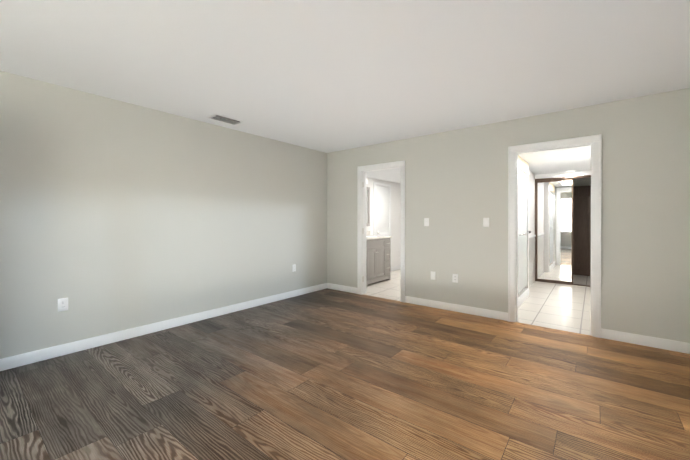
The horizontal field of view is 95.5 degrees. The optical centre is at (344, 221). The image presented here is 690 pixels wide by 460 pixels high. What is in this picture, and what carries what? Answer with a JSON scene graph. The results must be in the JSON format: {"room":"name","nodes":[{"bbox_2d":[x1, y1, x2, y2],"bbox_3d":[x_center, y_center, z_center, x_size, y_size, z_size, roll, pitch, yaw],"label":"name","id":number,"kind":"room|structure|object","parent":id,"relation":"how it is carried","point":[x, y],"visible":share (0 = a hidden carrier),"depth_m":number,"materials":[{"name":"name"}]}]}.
{"room":"empty bedroom","nodes":[
{"label":"empty bedroom","id":0,"kind":"room"},
{"bbox_2d":[0,71,400,358],"bbox_3d":[-0.872,-0.014,5.094,0.160,2.440,10.840,0,0,39],"label":"wall","id":1,"kind":"structure","parent":0,"point":[116,215],"depth_m":3.30,"materials":[{"name":"grey paint"}]},
{"bbox_2d":[58,298,67,311],"bbox_3d":[-2.559,0.754,2.844,0.008,0.116,0.072,0,0,39],"label":"electrical outlet","id":2,"kind":"object","parent":1,"relation":"attached to","point":[62,304],"visible":1,"depth_m":2.84,"materials":[{"name":"white plastic"}]},
{"bbox_2d":[0,283,327,370],"bbox_3d":[-1.763,1.160,3.838,0.017,0.100,4.638,0,0,39],"label":"baseboard","id":3,"kind":"structure","parent":1,"relation":"attached to","point":[10,362],"depth_m":3.27,"materials":[{"name":"white wood"}]},
{"bbox_2d":[292,264,295,271],"bbox_3d":[-0.816,0.746,5.032,0.008,0.116,0.072,0,0,39],"label":"electrical outlet","id":4,"kind":"object","parent":1,"relation":"attached to","point":[293,267],"visible":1,"depth_m":5.03,"materials":[{"name":"white plastic"}]},
{"bbox_2d":[367,187,369,225],"bbox_3d":[0.257,-0.319,6.425,0.022,0.840,0.890,0,0,39],"label":"vanity mirror","id":5,"kind":"object","parent":1,"relation":"attached to","point":[368,206],"visible":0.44,"depth_m":6.72,"materials":[{"name":"grey mirror"}]},
{"bbox_2d":[373,182,390,260],"bbox_3d":[0.884,0.158,7.173,0.077,2.080,0.750,0,0,39],"label":"door frame","id":6,"kind":"structure","parent":1,"relation":"attached to","point":[381,211],"depth_m":7.15,"materials":[{"name":"white"}]},
{"bbox_2d":[391,265,400,270],"bbox_3d":[1.315,1.146,7.767,0.013,0.100,0.700,0,0,39],"label":"baseboard","id":7,"kind":"structure","parent":1,"relation":"attached to","point":[395,268],"depth_m":7.66,"materials":[{"name":"white wood"}]},
{"bbox_2d":[0,288,689,459],"bbox_3d":[-0.492,1.257,1.836,4.740,0.080,6.210,0,0,39],"label":"floor","id":8,"kind":"structure","parent":0,"point":[327,374],"depth_m":2.23,"materials":[{"name":"brown wood"}]},
{"bbox_2d":[0,0,689,152],"bbox_3d":[-0.459,-1.263,1.869,4.740,0.080,6.318,0,0,39],"label":"ceiling","id":9,"kind":"structure","parent":0,"point":[327,76],"depth_m":2.35,"materials":[{"name":"white paint"}]},
{"bbox_2d":[207,114,242,124],"bbox_3d":[-1.441,-1.219,3.766,0.200,0.020,0.360,0,0,39],"label":"ceiling vent","id":10,"kind":"object","parent":9,"relation":"in","point":[221,118],"visible":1,"depth_m":3.74,"materials":[{"name":"grey metal"}]},
{"bbox_2d":[363,269,591,335],"bbox_3d":[2.623,1.242,6.284,4.150,0.080,4.630,0,0,39],"label":"floor","id":11,"kind":"structure","parent":0,"point":[563,307],"depth_m":4.73,"materials":[{"name":"white tile"}]},
{"bbox_2d":[366,231,391,286],"bbox_3d":[0.469,0.689,6.247,0.576,1.026,0.934,0,0,39],"label":"bathroom vanity","id":12,"kind":"object","parent":11,"relation":"on","point":[378,264],"visible":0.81,"depth_m":6.07,"materials":[{"name":"grey paint"}]},
{"bbox_2d":[367,146,590,183],"bbox_3d":[2.657,-1.134,6.318,4.150,0.370,4.522,0,0,39],"label":"ceiling","id":13,"kind":"structure","parent":0,"point":[560,160],"depth_m":5.09,"materials":[{"name":"white paint"}]},
{"bbox_2d":[327,88,689,342],"bbox_3d":[1.473,-0.011,4.298,4.740,2.440,0.120,0,0,39],"label":"wall","id":14,"kind":"structure","parent":0,"point":[456,187],"depth_m":3.67,"materials":[{"name":"grey paint"}]},
{"bbox_2d":[328,283,356,293],"bbox_3d":[-0.044,1.155,5.425,0.667,0.100,0.013,0,0,39],"label":"baseboard","id":15,"kind":"structure","parent":14,"relation":"attached to","point":[330,286],"depth_m":5.42,"materials":[{"name":"white wood"}]},
{"bbox_2d":[357,160,404,302],"bbox_3d":[0.599,0.147,4.995,0.869,2.117,0.170,0,0,39],"label":"door frame","id":16,"kind":"structure","parent":14,"relation":"attached to","point":[362,171],"depth_m":5.17,"materials":[{"name":"white wood"}]},
{"bbox_2d":[424,218,428,225],"bbox_3d":[1.159,0.008,4.459,0.072,0.116,0.018,0,0,39],"label":"light switch","id":17,"kind":"object","parent":14,"relation":"attached to","point":[426,221],"visible":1,"depth_m":4.46,"materials":[{"name":"white plastic"}]},
{"bbox_2d":[431,271,435,279],"bbox_3d":[1.238,0.760,4.405,0.072,0.116,0.008,0,0,39],"label":"electrical outlet","id":18,"kind":"object","parent":14,"relation":"attached to","point":[433,275],"visible":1,"depth_m":4.40,"materials":[{"name":"white plastic"}]},
{"bbox_2d":[452,274,457,282],"bbox_3d":[1.481,0.761,4.211,0.072,0.116,0.008,0,0,39],"label":"duplex electrical outlet","id":19,"kind":"object","parent":14,"relation":"attached to","point":[454,277],"visible":1,"depth_m":4.21,"materials":[{"name":"white plastic"}]},
{"bbox_2d":[405,296,507,320],"bbox_3d":[1.441,1.159,4.243,1.389,0.100,0.013,0,0,39],"label":"baseboard","id":20,"kind":"structure","parent":14,"relation":"attached to","point":[499,315],"depth_m":4.18,"materials":[{"name":"white wood"}]},
{"bbox_2d":[483,218,488,226],"bbox_3d":[1.783,0.010,3.961,0.072,0.116,0.018,0,0,39],"label":"light switch","id":21,"kind":"object","parent":14,"relation":"attached to","point":[485,222],"visible":1,"depth_m":3.96,"materials":[{"name":"white plastic"}]},
{"bbox_2d":[508,134,601,337],"bbox_3d":[2.368,0.152,3.585,0.874,2.117,0.170,0,0,39],"label":"door frame","id":22,"kind":"structure","parent":14,"relation":"attached to","point":[594,142],"depth_m":3.40,"materials":[{"name":"white wood"}]},
{"bbox_2d":[518,169,530,307],"bbox_3d":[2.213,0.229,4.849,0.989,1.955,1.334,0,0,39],"label":"door","id":23,"kind":"structure","parent":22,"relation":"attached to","point":[523,288],"depth_m":4.72,"materials":[{"name":"white wood"}]},
{"bbox_2d":[601,328,689,353],"bbox_3d":[2.918,1.163,3.066,0.637,0.100,0.013,0,0,39],"label":"baseboard","id":24,"kind":"structure","parent":14,"relation":"attached to","point":[672,345],"depth_m":3.05,"materials":[{"name":"white wood"}]},
{"bbox_2d":[518,155,527,173],"bbox_3d":[2.193,-0.856,4.861,0.940,0.175,1.340,0,0,39],"label":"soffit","id":25,"kind":"structure","parent":0,"point":[523,165],"depth_m":4.71,"materials":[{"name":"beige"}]},
{"bbox_2d":[527,164,534,287],"bbox_3d":[3.054,0.127,6.058,1.080,2.150,1.600,0,0,39],"label":"wall","id":26,"kind":"structure","parent":0,"point":[531,201],"depth_m":5.96,"materials":[{"name":"white paint"}]},
{"bbox_2d":[529,235,535,286],"bbox_3d":[3.400,0.736,5.771,0.022,0.935,1.394,0,0,39],"label":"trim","id":27,"kind":"structure","parent":26,"relation":"attached to","point":[531,259],"depth_m":5.96,"materials":[{"name":"white wood"}]},
{"bbox_2d":[535,175,590,286],"bbox_3d":[4.259,0.172,6.030,1.036,2.060,0.082,0,0,39],"label":"slider","id":28,"kind":"object","parent":26,"relation":"attached to","point":[554,230],"visible":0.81,"depth_m":6.13,"materials":[{"name":"brown mirror"}]},
{"bbox_2d":[535,170,590,178],"bbox_3d":[4.274,-0.904,6.045,1.040,0.088,0.095,0,0,39],"label":"wall","id":29,"kind":"structure","parent":0,"point":[564,174],"depth_m":6.04,"materials":[{"name":"white paint"}]},
{"bbox_2d":[573,178,590,275],"bbox_3d":[4.974,0.123,7.264,1.460,2.150,0.162,0,0,39],"label":"wall","id":30,"kind":"structure","parent":0,"point":[581,226],"depth_m":6.93,"materials":[{"name":"paint"}]}
]}

